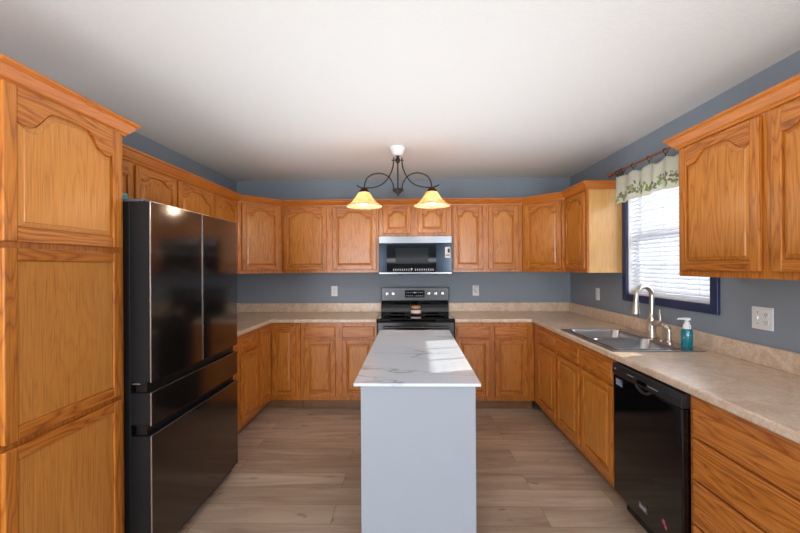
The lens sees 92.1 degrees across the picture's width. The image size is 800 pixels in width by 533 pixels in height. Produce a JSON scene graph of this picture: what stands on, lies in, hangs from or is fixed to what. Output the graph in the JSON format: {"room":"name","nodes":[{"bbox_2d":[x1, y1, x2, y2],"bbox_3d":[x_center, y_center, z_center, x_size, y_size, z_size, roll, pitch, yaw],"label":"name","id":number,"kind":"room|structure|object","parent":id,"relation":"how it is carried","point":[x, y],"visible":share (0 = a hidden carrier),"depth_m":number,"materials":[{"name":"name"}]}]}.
{"room":"kitchen","nodes":[
{"label":"kitchen","id":0,"kind":"room"},
{"bbox_2d":[122,131,236,191],"bbox_3d":[-2.060,0.226,0.779,0.120,2.440,7.453,0,0,1],"label":"wall","id":1,"kind":"structure","parent":0,"point":[135,140],"depth_m":3.32,"materials":[{"name":"grey paint"}]},
{"bbox_2d":[122,159,176,207],"bbox_3d":[-1.800,-0.515,2.373,0.322,0.320,0.910,0,0,1],"label":"upper cabinet","id":2,"kind":"object","parent":1,"relation":"attached to","point":[139,182],"visible":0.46,"depth_m":2.50,"materials":[{"name":"brown wood"}]},
{"bbox_2d":[175,178,237,273],"bbox_3d":[-1.774,-0.301,3.338,0.322,0.748,1.010,0,0,1],"label":"upper cabinet","id":3,"kind":"object","parent":1,"relation":"attached to","point":[190,197],"visible":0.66,"depth_m":3.22,"materials":[{"name":"brown wood"}]},
{"bbox_2d":[237,202,281,273],"bbox_3d":[-1.599,-0.301,4.168,0.631,0.748,0.651,0,0,1],"label":"upper cabinet","id":4,"kind":"object","parent":1,"relation":"attached to","point":[259,226],"visible":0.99,"depth_m":3.98,"materials":[{"name":"brown wood"}]},
{"bbox_2d":[0,0,799,180],"bbox_3d":[-0.080,-1.055,0.729,4.094,0.100,7.693,0,0,1],"label":"ceiling","id":5,"kind":"structure","parent":0,"point":[243,90],"depth_m":1.98,"materials":[{"name":"white paint"}]},
{"bbox_2d":[346,145,449,208],"bbox_3d":[-0.018,-0.755,3.252,0.878,0.497,0.306,0,0,1],"label":"ceiling light","id":6,"kind":"object","parent":5,"relation":"hanging from","point":[431,199],"visible":1,"depth_m":3.23,"materials":[{"name":"black metal"}]},
{"bbox_2d":[236,178,570,311],"bbox_3d":[0.023,0.215,4.513,4.094,2.440,0.120,0,0,1],"label":"wall","id":7,"kind":"structure","parent":0,"point":[494,287],"depth_m":4.45,"materials":[{"name":"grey paint"}]},
{"bbox_2d":[238,303,380,311],"bbox_3d":[-1.050,0.476,4.469,1.664,0.102,0.019,0,0,1],"label":"backsplash","id":8,"kind":"structure","parent":7,"relation":"attached to","point":[242,307],"depth_m":4.46,"materials":[{"name":"beige stone"}]},
{"bbox_2d":[282,206,378,272],"bbox_3d":[-0.751,-0.306,4.310,1.050,0.748,0.322,0,0,1],"label":"upper cabinet","id":9,"kind":"object","parent":7,"relation":"attached to","point":[320,239],"visible":0.91,"depth_m":4.15,"materials":[{"name":"brown wood"}]},
{"bbox_2d":[122,144,615,206],"bbox_3d":[0.131,-0.689,3.006,3.544,0.066,2.277,0,0,1],"label":"crown molding","id":10,"kind":"structure","parent":9,"relation":"attached to","point":[130,154],"depth_m":3.79,"materials":[{"name":"brown wood"}]},
{"bbox_2d":[331,286,337,295],"bbox_3d":[-0.761,0.285,4.468,0.073,0.118,0.009,0,0,1],"label":"wall outlet","id":11,"kind":"object","parent":7,"relation":"attached to","point":[334,289],"visible":1,"depth_m":4.47,"materials":[{"name":"white plastic"}]},
{"bbox_2d":[379,205,451,235],"bbox_3d":[0.168,-0.506,4.287,0.780,0.358,0.322,0,0,1],"label":"upper cabinet","id":12,"kind":"object","parent":7,"relation":"attached to","point":[393,220],"visible":0.75,"depth_m":4.13,"materials":[{"name":"brown wood"}]},
{"bbox_2d":[379,236,451,274],"bbox_3d":[0.166,-0.115,4.244,0.766,0.412,0.402,0,0,1],"label":"microwave","id":13,"kind":"object","parent":12,"relation":"attached to","point":[398,255],"visible":1,"depth_m":4.05,"materials":[{"name":"black"}]},
{"bbox_2d":[473,285,478,295],"bbox_3d":[0.872,0.276,4.426,0.073,0.118,0.009,0,0,1],"label":"wall outlet","id":14,"kind":"object","parent":7,"relation":"attached to","point":[474,292],"visible":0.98,"depth_m":4.43,"materials":[{"name":"white plastic"}]},
{"bbox_2d":[452,205,521,271],"bbox_3d":[0.936,-0.316,4.267,0.745,0.748,0.322,0,0,1],"label":"upper cabinet","id":15,"kind":"object","parent":7,"relation":"attached to","point":[485,238],"visible":1,"depth_m":4.11,"materials":[{"name":"brown wood"}]},
{"bbox_2d":[448,302,568,311],"bbox_3d":[1.243,0.463,4.411,1.370,0.102,0.019,0,0,1],"label":"backsplash","id":16,"kind":"structure","parent":7,"relation":"attached to","point":[509,306],"depth_m":4.40,"materials":[{"name":"beige stone"}]},
{"bbox_2d":[522,199,565,271],"bbox_3d":[1.622,-0.320,4.096,0.627,0.748,0.629,0,0,1],"label":"upper cabinet","id":17,"kind":"object","parent":7,"relation":"attached to","point":[543,223],"visible":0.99,"depth_m":3.92,"materials":[{"name":"brown wood"}]},
{"bbox_2d":[177,392,647,532],"bbox_3d":[-0.066,1.485,0.728,4.094,0.100,7.693,0,0,1],"label":"floor","id":18,"kind":"structure","parent":0,"point":[297,469],"depth_m":2.57,"materials":[{"name":"wood"}]},
{"bbox_2d":[0,54,140,532],"bbox_3d":[-1.613,0.384,1.553,0.724,2.119,0.632,0,0,1],"label":"pantry cabinet","id":19,"kind":"object","parent":18,"relation":"on","point":[62,369],"visible":1,"depth_m":1.46,"materials":[{"name":"brown wood"}]},
{"bbox_2d":[123,199,237,532],"bbox_3d":[-1.540,0.560,2.271,0.770,1.768,0.907,0,0,1],"label":"refrigerator","id":20,"kind":"object","parent":18,"relation":"on","point":[180,265],"visible":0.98,"depth_m":1.99,"materials":[{"name":"black metal"}]},
{"bbox_2d":[123,202,135,532],"bbox_3d":[-1.591,0.556,2.273,0.668,1.716,0.902,0,0,1],"label":"panel","id":21,"kind":"object","parent":20,"relation":"in","point":[128,257],"depth_m":1.81,"materials":[{"name":"black metal"}]},
{"bbox_2d":[233,329,258,433],"bbox_3d":[-1.618,1.007,3.171,0.628,0.874,0.815,0,0,1],"label":"base cabinet","id":22,"kind":"object","parent":18,"relation":"on","point":[247,375],"visible":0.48,"depth_m":3.30,"materials":[{"name":"brown wood"}]},
{"bbox_2d":[251,323,302,421],"bbox_3d":[-1.452,1.007,4.035,0.915,0.874,0.908,0,0,1],"label":"base cabinet","id":23,"kind":"object","parent":18,"relation":"on","point":[279,344],"visible":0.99,"depth_m":3.85,"materials":[{"name":"brown wood"}]},
{"bbox_2d":[237,303,380,336],"bbox_3d":[-1.082,0.495,3.607,1.684,0.140,1.746,0,0,1],"label":"countertop","id":24,"kind":"structure","parent":23,"relation":"on","point":[250,316],"depth_m":4.31,"materials":[{"name":"beige stone"}]},
{"bbox_2d":[301,322,377,407],"bbox_3d":[-0.605,1.002,4.154,0.765,0.874,0.628,0,0,1],"label":"base cabinet","id":25,"kind":"object","parent":18,"relation":"on","point":[333,355],"visible":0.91,"depth_m":3.85,"materials":[{"name":"brown wood"}]},
{"bbox_2d":[377,287,454,336],"bbox_3d":[0.165,0.835,4.081,0.766,1.200,0.712,0,0,1],"label":"range","id":26,"kind":"object","parent":18,"relation":"on","point":[397,302],"visible":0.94,"depth_m":4.36,"materials":[{"name":"black metal"}]},
{"bbox_2d":[410,306,420,314],"bbox_3d":[0.169,0.466,4.107,0.116,0.090,0.117,0,0,1],"label":"candle jar","id":27,"kind":"object","parent":26,"relation":"on","point":[415,310],"visible":1,"depth_m":4.06,"materials":[{"name":"white glass"}]},
{"bbox_2d":[377,312,454,321],"bbox_3d":[0.163,0.526,4.077,0.766,0.029,0.590,0,0,1],"label":"cooktop","id":28,"kind":"object","parent":26,"relation":"in","point":[384,316],"depth_m":3.87,"materials":[{"name":"black glass"}]},
{"bbox_2d":[406,321,453,321],"bbox_3d":[0.167,0.963,4.123,0.756,0.843,0.628,0,0,1],"label":"range","id":29,"kind":"object","parent":26,"relation":"in","point":[406,321],"depth_m":3.81,"materials":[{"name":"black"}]},
{"bbox_2d":[361,386,475,532],"bbox_3d":[0.117,0.985,2.435,0.552,0.900,1.395,0,0,1],"label":"kitchen island","id":30,"kind":"object","parent":18,"relation":"on","point":[418,444],"visible":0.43,"depth_m":1.74,"materials":[{"name":"grey paint"}]},
{"bbox_2d":[354,330,480,386],"bbox_3d":[0.097,0.527,2.435,0.567,0.014,1.444,0,0,2],"label":"island countertop","id":31,"kind":"structure","parent":30,"relation":"on","point":[405,358],"depth_m":2.09,"materials":[{"name":"white stone"}]},
{"bbox_2d":[454,322,533,407],"bbox_3d":[0.945,0.993,4.114,0.775,0.874,0.628,0,0,1],"label":"base cabinet","id":32,"kind":"object","parent":18,"relation":"on","point":[500,355],"visible":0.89,"depth_m":3.81,"materials":[{"name":"brown wood"}]},
{"bbox_2d":[534,323,565,436],"bbox_3d":[1.614,0.989,3.501,0.628,0.874,0.595,0,0,1],"label":"base cabinet","id":33,"kind":"object","parent":18,"relation":"on","point":[545,348],"visible":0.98,"depth_m":3.44,"materials":[{"name":"brown wood"}]},
{"bbox_2d":[556,334,626,503],"bbox_3d":[1.594,0.989,2.740,0.628,0.874,0.922,0,0,1],"label":"base cabinet","id":34,"kind":"object","parent":18,"relation":"on","point":[584,376],"visible":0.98,"depth_m":2.64,"materials":[{"name":"brown wood"}]},
{"bbox_2d":[612,362,691,532],"bbox_3d":[1.534,0.992,1.974,0.591,0.868,0.576,0,0,1],"label":"dishwasher","id":35,"kind":"object","parent":18,"relation":"on","point":[652,417],"visible":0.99,"depth_m":1.90,"materials":[{"name":"black plastic"}]},
{"bbox_2d":[691,395,799,532],"bbox_3d":[1.555,0.989,1.211,0.628,0.874,0.933,0,0,1],"label":"base cabinet","id":36,"kind":"object","parent":18,"relation":"on","point":[745,475],"visible":0.76,"depth_m":1.42,"materials":[{"name":"brown wood"}]},
{"bbox_2d":[448,302,799,443],"bbox_3d":[1.205,0.482,2.545,1.390,0.140,3.751,0,0,1],"label":"countertop","id":37,"kind":"structure","parent":36,"relation":"on","point":[758,384],"depth_m":2.02,"materials":[{"name":"beige stone"}]},
{"bbox_2d":[560,329,706,351],"bbox_3d":[1.568,0.594,2.716,0.554,0.182,0.814,0,0,1],"label":"sink","id":38,"kind":"object","parent":37,"relation":"in","point":[615,340],"visible":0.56,"depth_m":2.69,"materials":[{"name":"silver metal"}]},
{"bbox_2d":[662,324,672,343],"bbox_3d":[1.768,0.444,2.543,0.045,0.120,0.068,0,0,1],"label":"sprayer","id":39,"kind":"object","parent":38,"relation":"on","point":[667,328],"visible":1,"depth_m":2.52,"materials":[{"name":"silver metal"}]},
{"bbox_2d":[677,317,692,347],"bbox_3d":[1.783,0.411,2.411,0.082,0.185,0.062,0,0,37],"label":"soap bottle","id":40,"kind":"object","parent":38,"relation":"on","point":[686,331],"visible":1,"depth_m":2.38,"materials":[{"name":"teal plastic"}]},
{"bbox_2d":[631,284,661,337],"bbox_3d":[1.729,0.315,2.723,0.212,0.378,0.137,0,0,1],"label":"kitchen faucet","id":41,"kind":"object","parent":37,"relation":"on","point":[652,322],"visible":1,"depth_m":2.73,"materials":[{"name":"silver metal"}]},
{"bbox_2d":[570,50,799,352],"bbox_3d":[1.913,0.204,0.678,0.120,2.440,7.453,0,0,1],"label":"wall","id":42,"kind":"structure","parent":0,"point":[738,296],"depth_m":2.26,"materials":[{"name":"grey paint"}]},
{"bbox_2d":[564,189,621,272],"bbox_3d":[1.760,-0.321,3.546,0.322,0.748,0.457,0,0,1],"label":"upper cabinet","id":43,"kind":"object","parent":42,"relation":"attached to","point":[593,217],"visible":0.99,"depth_m":3.32,"materials":[{"name":"brown wood"}]},
{"bbox_2d":[596,288,599,299],"bbox_3d":[1.927,0.269,3.759,0.009,0.118,0.073,0,0,1],"label":"wall outlet","id":44,"kind":"object","parent":42,"relation":"attached to","point":[597,289],"visible":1,"depth_m":3.74,"materials":[{"name":"white plastic"}]},
{"bbox_2d":[607,147,671,177],"bbox_3d":[1.850,-0.784,2.791,0.100,0.064,1.187,0,0,1],"label":"curtain rod","id":45,"kind":"object","parent":42,"relation":"attached to","point":[609,175],"visible":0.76,"depth_m":2.95,"materials":[{"name":"brown wood"}]},
{"bbox_2d":[616,153,678,203],"bbox_3d":[1.815,-0.635,2.751,0.037,0.236,1.012,0,0,1],"label":"window valance","id":46,"kind":"object","parent":45,"relation":"hanging from","point":[664,174],"visible":0.75,"depth_m":2.82,"materials":[{"name":"white fabric"}]},
{"bbox_2d":[616,170,678,201],"bbox_3d":[1.813,-0.602,2.751,0.031,0.150,1.008,0,0,1],"label":"print","id":47,"kind":"object","parent":46,"relation":"attached to","point":[643,184],"depth_m":2.84,"materials":[{"name":"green fabric"}]},
{"bbox_2d":[622,189,719,314],"bbox_3d":[1.953,-0.223,2.785,0.138,1.021,1.019,0,0,1],"label":"window","id":48,"kind":"structure","parent":42,"relation":"in","point":[712,306],"depth_m":3.19,"materials":[{"name":"blue paint"}]},
{"bbox_2d":[631,188,709,300],"bbox_3d":[1.939,-0.224,2.785,0.050,0.878,0.871,0,0,1],"label":"window blind","id":49,"kind":"object","parent":48,"relation":"attached to","point":[642,271],"visible":0.43,"depth_m":2.85,"materials":[{"name":"white plastic"}]},
{"bbox_2d":[569,302,799,375],"bbox_3d":[1.890,0.459,2.528,0.019,0.102,3.751,0,0,1],"label":"backsplash","id":50,"kind":"structure","parent":42,"relation":"attached to","point":[779,359],"depth_m":2.26,"materials":[{"name":"beige stone"}]},
{"bbox_2d":[663,73,799,279],"bbox_3d":[1.696,-0.339,1.682,0.356,0.784,1.113,0,0,1],"label":"upper cabinet","id":51,"kind":"object","parent":42,"relation":"attached to","point":[739,166],"visible":1,"depth_m":1.74,"materials":[{"name":"brown wood"}]},
{"bbox_2d":[752,306,773,330],"bbox_3d":[1.880,0.269,2.003,0.013,0.118,0.122,0,0,1],"label":"outlet","id":52,"kind":"object","parent":42,"relation":"attached to","point":[762,317],"visible":1,"depth_m":1.99,"materials":[{"name":"white plastic"}]},
{"bbox_2d":[763,312,768,317],"bbox_3d":[1.879,0.250,1.979,0.003,0.033,0.033,0,0,1],"label":"socket","id":53,"kind":"object","parent":52,"relation":"attached to","point":[765,314],"depth_m":1.98,"materials":[{"name":"white plastic"}]},
{"bbox_2d":[763,320,768,325],"bbox_3d":[1.879,0.289,1.979,0.003,0.033,0.033,0,0,1],"label":"socket","id":54,"kind":"object","parent":52,"relation":"attached to","point":[765,322],"depth_m":1.98,"materials":[{"name":"white plastic"}]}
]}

